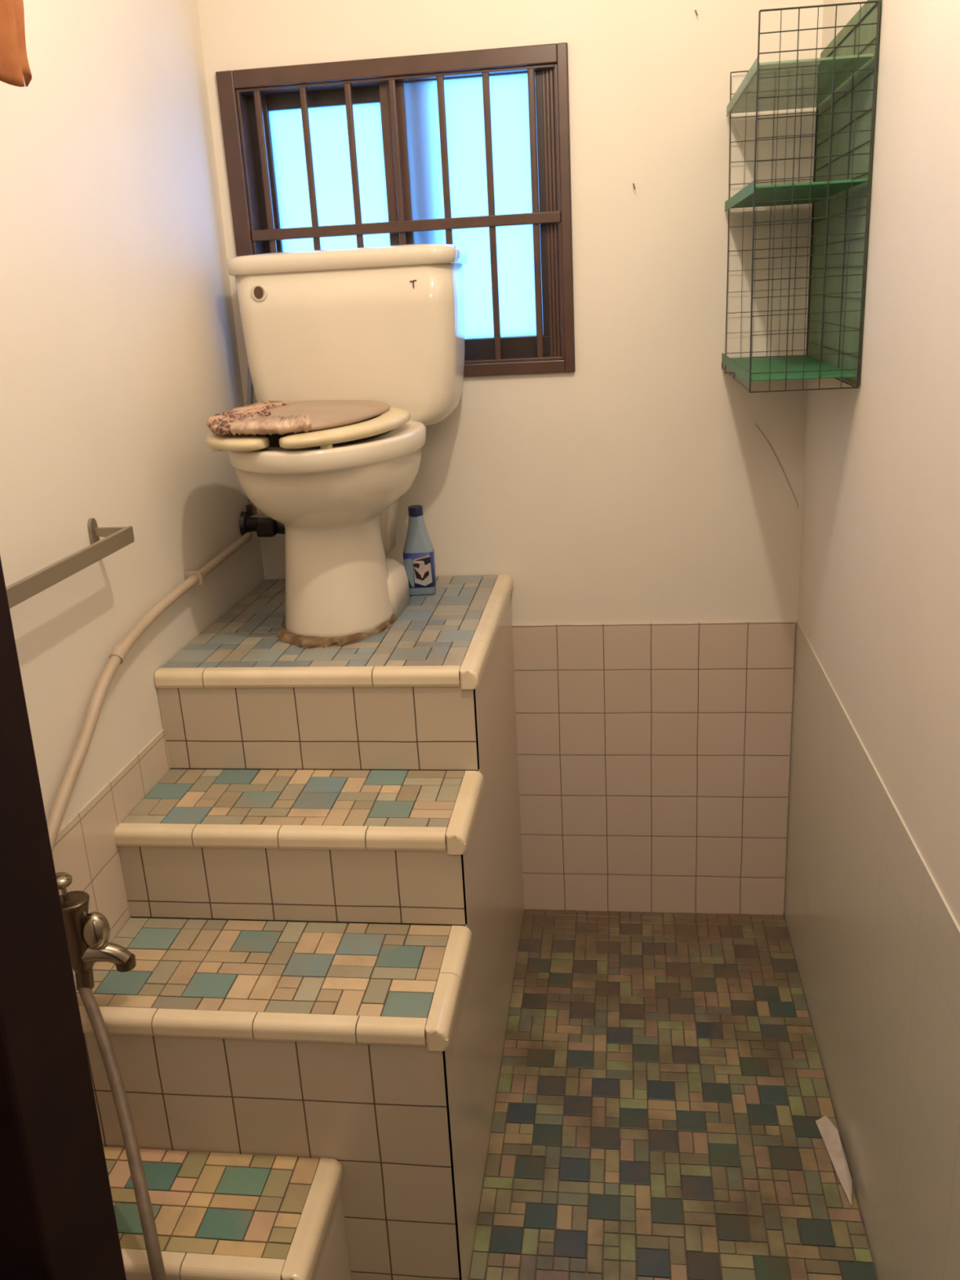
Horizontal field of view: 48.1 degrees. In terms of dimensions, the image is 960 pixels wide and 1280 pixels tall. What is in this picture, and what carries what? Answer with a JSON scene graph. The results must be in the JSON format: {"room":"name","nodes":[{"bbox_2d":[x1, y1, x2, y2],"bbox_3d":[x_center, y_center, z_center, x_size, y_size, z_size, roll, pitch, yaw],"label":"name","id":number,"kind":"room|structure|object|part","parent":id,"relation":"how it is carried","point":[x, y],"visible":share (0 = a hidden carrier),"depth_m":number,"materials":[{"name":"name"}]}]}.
{"room":"toilet room","nodes":[
{"label":"toilet room","id":0,"kind":"room"},
{"bbox_2d":[0,0,264,831],"bbox_3d":[-0.792,-0.046,0.864,0.120,2.680,3.300,-1,18,8],"label":"wall","id":1,"kind":"structure","parent":0,"point":[118,345],"depth_m":1.79,"materials":[{"name":"beige paint"}]},
{"bbox_2d":[0,0,31,87],"bbox_3d":[-0.631,-0.722,1.201,0.123,0.169,0.400,-1,18,8],"label":"hanging cloth","id":2,"kind":"object","parent":1,"relation":"hanging from","point":[14,63],"visible":1,"depth_m":1.30,"materials":[{"name":"orange fabric"}]},
{"bbox_2d":[5,518,134,608],"bbox_3d":[-0.615,-0.093,1.478,0.070,0.048,0.522,-1,18,8],"label":"towel bar","id":3,"kind":"object","parent":1,"relation":"attached to","point":[117,538],"visible":1,"depth_m":1.53,"materials":[{"name":"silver metal"}]},
{"bbox_3d":[-0.616,-0.171,1.718,0.005,0.048,0.022,-1,18,8],"label":"wall plate","id":4,"kind":"part","parent":3,"relation":"part of","materials":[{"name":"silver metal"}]},
{"bbox_3d":[-0.585,-0.169,1.714,0.066,0.020,0.008,-1,18,8],"label":"bracket arm","id":5,"kind":"part","parent":3,"relation":"part of","materials":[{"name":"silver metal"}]},
{"bbox_2d":[55,871,136,973],"bbox_3d":[-0.572,0.410,1.556,0.118,0.160,0.058,-1,18,8],"label":"tap","id":6,"kind":"object","parent":1,"relation":"attached to","point":[88,935],"visible":0.87,"depth_m":1.55,"materials":[{"name":"silver metal"}]},
{"bbox_3d":[-0.557,0.422,1.562,0.040,0.059,0.040,-1,18,8],"label":"knob","id":7,"kind":"part","parent":6,"relation":"part of","materials":[{"name":"silver metal"}]},
{"bbox_3d":[-0.548,0.460,1.578,0.070,0.044,0.032,-5,18,-6],"label":"spout","id":8,"kind":"part","parent":6,"relation":"part of","materials":[{"name":"silver metal"}]},
{"bbox_2d":[75,967,167,1279],"bbox_3d":[-0.490,0.792,1.536,0.028,0.578,0.342,-13,20,-27],"label":"shower hose","id":9,"kind":"object","parent":6,"relation":"hanging from","point":[84,980],"visible":0.93,"depth_m":1.50,"materials":[{"name":"silver metal"}]},
{"bbox_2d":[52,728,170,987],"bbox_3d":[-0.621,0.683,1.627,0.003,0.766,0.991,-1,18,8],"label":"tile wainscoting","id":10,"kind":"structure","parent":1,"relation":"attached to","point":[86,849],"depth_m":1.75,"materials":[{"name":"tile"}]},
{"bbox_2d":[46,532,253,853],"bbox_3d":[-0.570,0.057,1.944,0.033,0.285,1.017,-1,18,8],"label":"pipe","id":11,"kind":"object","parent":1,"relation":"attached to","point":[193,578],"visible":0.88,"depth_m":1.71,"materials":[{"name":"beige plastic"}]},
{"bbox_2d":[239,511,284,537],"bbox_3d":[-0.428,-0.248,2.385,0.203,0.075,0.080,-1,18,8],"label":"valve","id":12,"kind":"object","parent":1,"relation":"attached to","point":[264,526],"visible":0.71,"depth_m":2.37,"materials":[{"name":"brown metal"}]},
{"bbox_2d":[245,366,257,515],"bbox_3d":[-0.505,-0.490,2.353,0.065,0.440,0.028,-1,18,8],"label":"supply hose","id":13,"kind":"object","parent":12,"relation":"attached to","point":[251,509],"visible":0.21,"depth_m":2.33,"materials":[{"name":"silver metal"}]},
{"bbox_3d":[-0.469,-0.247,2.364,0.040,0.040,0.030,-1,18,8],"label":"valve handle","id":14,"kind":"part","parent":12,"relation":"part of","materials":[{"name":"brown metal"}]},
{"bbox_2d":[196,0,823,911],"bbox_3d":[0.084,-0.590,2.385,1.468,2.680,0.120,-1,18,8],"label":"wall","id":15,"kind":"structure","parent":0,"point":[639,483],"depth_m":2.27,"materials":[{"name":"beige paint"}]},
{"bbox_2d":[215,42,575,376],"bbox_3d":[-0.164,-0.880,2.290,0.717,0.628,0.087,-1,18,8],"label":"window","id":16,"kind":"structure","parent":15,"relation":"in","point":[468,149],"depth_m":2.25,"materials":[{"name":"brown wood"}]},
{"bbox_3d":[-0.315,-0.884,2.337,0.330,0.563,0.022,-1,18,8],"label":"sash","id":17,"kind":"part","parent":16,"relation":"part of","materials":[{"name":"brown metal"}]},
{"bbox_3d":[-0.313,-0.891,2.335,0.253,0.487,0.004,-1,18,8],"label":"pane","id":18,"kind":"part","parent":16,"relation":"part of","materials":[{"name":"clear glass"}]},
{"bbox_3d":[-0.016,-0.879,2.273,0.356,0.563,0.022,-1,18,8],"label":"sash","id":19,"kind":"part","parent":16,"relation":"part of","materials":[{"name":"brown metal"}]},
{"bbox_3d":[-0.010,-0.899,2.265,0.278,0.517,0.004,-1,18,8],"label":"pane","id":20,"kind":"part","parent":16,"relation":"part of","materials":[{"name":"clear glass"}]},
{"bbox_3d":[0.021,-0.631,2.337,0.304,0.046,0.003,-1,18,8],"label":"rail","id":21,"kind":"part","parent":16,"relation":"part of","materials":[{"name":"brown wood"}]},
{"bbox_2d":[511,621,795,915],"bbox_3d":[0.411,0.322,2.579,0.639,0.756,0.008,-1,18,8],"label":"tile wainscoting","id":22,"kind":"structure","parent":15,"relation":"attached to","point":[653,758],"depth_m":2.57,"materials":[{"name":"tile"}]},
{"bbox_2d":[755,423,798,507],"bbox_3d":[0.639,-0.375,2.320,0.098,0.186,0.002,-1,18,8],"label":"cord","id":23,"kind":"object","parent":15,"relation":"attached to","point":[755,424],"visible":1,"depth_m":2.32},
{"bbox_2d":[468,910,879,1279],"bbox_3d":[-0.055,1.224,1.192,1.228,0.050,3.300,-1,18,8],"label":"floor","id":24,"kind":"structure","parent":0,"point":[812,1027],"depth_m":2.01,"materials":[{"name":"tile"}]},
{"bbox_2d":[75,574,524,1279],"bbox_3d":[-0.276,0.479,2.011,0.588,0.877,1.340,-1,18,8],"label":"staircase","id":25,"kind":"structure","parent":24,"relation":"on","point":[323,877],"depth_m":1.74,"materials":[{"name":"tile"}]},
{"bbox_3d":[-0.219,0.948,1.562,0.004,0.260,0.200,-1,18,8],"label":"panel","id":26,"kind":"part","parent":25,"relation":"part of","materials":[{"name":"tile"}]},
{"bbox_2d":[205,244,467,648],"bbox_3d":[-0.282,-0.390,2.106,0.469,0.715,0.605,0,18,10],"label":"toilet","id":27,"kind":"object","parent":25,"relation":"on","point":[351,353],"visible":1,"depth_m":2.09,"materials":[{"name":"ceramic"}]},
{"bbox_3d":[-0.359,-0.369,1.850,0.142,0.030,0.072,-3,18,-1],"label":"crumpled trim","id":28,"kind":"part","parent":27,"relation":"part of","materials":[{"name":"beige fabric"}]},
{"bbox_3d":[-0.321,-0.396,2.007,0.358,0.023,0.420,1,19,16],"label":"seat","id":29,"kind":"part","parent":27,"relation":"part of","materials":[{"name":"beige plastic"}]},
{"bbox_3d":[-0.337,-0.423,2.013,0.284,0.020,0.395,3,20,16],"label":"seat lid","id":30,"kind":"part","parent":27,"relation":"part of","materials":[{"name":"beige plastic"}]},
{"bbox_3d":[-0.286,-0.210,2.095,0.360,0.378,0.455,0,18,10],"label":"bowl","id":31,"kind":"part","parent":27,"relation":"part of","materials":[{"name":"ceramic"}]},
{"bbox_3d":[-0.267,-0.773,2.188,0.469,0.040,0.205,0,18,10],"label":"tank lid","id":32,"kind":"part","parent":27,"relation":"part of","materials":[{"name":"ceramic"}]},
{"bbox_3d":[-0.258,-0.606,2.243,0.452,0.314,0.190,0,18,10],"label":"tank","id":33,"kind":"part","parent":27,"relation":"part of","materials":[{"name":"ceramic"}]},
{"bbox_2d":[402,505,435,595],"bbox_3d":[-0.133,-0.193,2.321,0.066,0.192,0.045,-2,18,4],"label":"bottle","id":34,"kind":"object","parent":25,"relation":"on","point":[418,553],"visible":0.93,"depth_m":2.31,"materials":[{"name":"blue plastic"}]},
{"bbox_2d":[404,558,414,586],"bbox_3d":[-0.152,-0.144,2.316,0.018,0.064,0.002,-2,18,4],"label":"print","id":35,"kind":"object","parent":34,"relation":"attached to","point":[409,563],"depth_m":2.31},
{"bbox_2d":[413,563,419,568],"bbox_3d":[-0.136,-0.159,2.310,0.014,0.014,0.002,-2,18,4],"label":"print","id":36,"kind":"object","parent":34,"relation":"on","point":[415,565],"depth_m":2.31},
{"bbox_2d":[413,560,424,564],"bbox_3d":[-0.131,-0.166,2.308,0.024,0.006,0.002,-2,18,4],"label":"print","id":37,"kind":"object","parent":34,"relation":"on","point":[414,562],"depth_m":2.31,"materials":[{"name":"pink"}]},
{"bbox_2d":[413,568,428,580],"bbox_3d":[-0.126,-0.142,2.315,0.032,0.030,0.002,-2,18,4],"label":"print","id":38,"kind":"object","parent":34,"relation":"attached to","point":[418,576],"depth_m":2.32},
{"bbox_2d":[415,564,427,577],"bbox_3d":[-0.125,-0.147,2.314,0.026,0.028,0.002,-2,18,4],"label":"print","id":39,"kind":"object","parent":34,"relation":"on","point":[421,571],"depth_m":2.31,"materials":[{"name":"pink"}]},
{"bbox_2d":[413,556,432,586],"bbox_3d":[-0.123,-0.148,2.314,0.038,0.065,0.001,-2,18,4],"label":"print","id":40,"kind":"object","parent":34,"relation":"attached to","point":[428,580],"depth_m":2.32},
{"bbox_2d":[415,556,431,564],"bbox_3d":[-0.124,-0.169,2.307,0.037,0.018,0.002,-2,18,4],"label":"print","id":41,"kind":"object","parent":34,"relation":"on","point":[427,560],"depth_m":2.30},
{"bbox_3d":[0.021,0.453,2.074,0.004,0.857,1.134,-1,18,8],"label":"panel","id":42,"kind":"part","parent":25,"relation":"part of","materials":[{"name":"tile"}]},
{"bbox_2d":[815,1115,852,1205],"bbox_3d":[0.635,0.915,1.902,0.028,0.017,0.200,-3,18,1],"label":"paper scrap","id":43,"kind":"object","parent":24,"relation":"on","point":[829,1134],"visible":1,"depth_m":1.92,"materials":[{"name":"white paper"}]},
{"bbox_2d":[797,0,959,927],"bbox_3d":[0.544,-0.060,0.686,0.120,2.680,3.300,-1,18,8],"label":"wall","id":44,"kind":"structure","parent":0,"point":[879,592],"depth_m":1.49,"materials":[{"name":"beige paint"}]},
{"bbox_2d":[721,0,880,392],"bbox_3d":[0.549,-0.760,1.922,0.177,0.589,0.513,-1,18,8],"label":"wire shelf rack","id":45,"kind":"object","parent":44,"relation":"attached to","point":[841,83],"visible":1,"depth_m":1.82,"materials":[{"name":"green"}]},
{"bbox_3d":[0.561,-0.509,2.004,0.168,0.004,0.504,-1,18,8],"label":"shelf","id":46,"kind":"part","parent":45,"relation":"part of","materials":[{"name":"green plastic"}]},
{"bbox_3d":[0.546,-0.789,1.913,0.168,0.004,0.504,-1,18,8],"label":"shelf","id":47,"kind":"part","parent":45,"relation":"part of","materials":[{"name":"green plastic"}]},
{"bbox_3d":[0.537,-0.953,1.859,0.168,0.004,0.504,-1,18,8],"label":"shelf","id":48,"kind":"part","parent":45,"relation":"part of","materials":[{"name":"green metal"}]},
{"bbox_2d":[783,619,959,1279],"bbox_3d":[0.632,0.572,1.769,0.003,0.760,1.635,-1,18,8],"label":"wainscoting","id":49,"kind":"structure","parent":44,"relation":"attached to","point":[875,939],"depth_m":1.69,"materials":[{"name":"paint"}]},
{"bbox_3d":[-0.133,-0.040,0.706,1.228,2.660,0.090,-1,18,8],"label":"wall","id":50,"kind":"structure","parent":0,"visible":0},
{"bbox_2d":[0,555,126,1279],"bbox_3d":[-0.449,0.298,0.544,0.185,2.150,0.695,-1,18,8],"label":"door","id":51,"kind":"structure","parent":50,"relation":"in","point":[58,1221],"depth_m":0.84,"materials":[{"name":"brown wood"}]}
]}

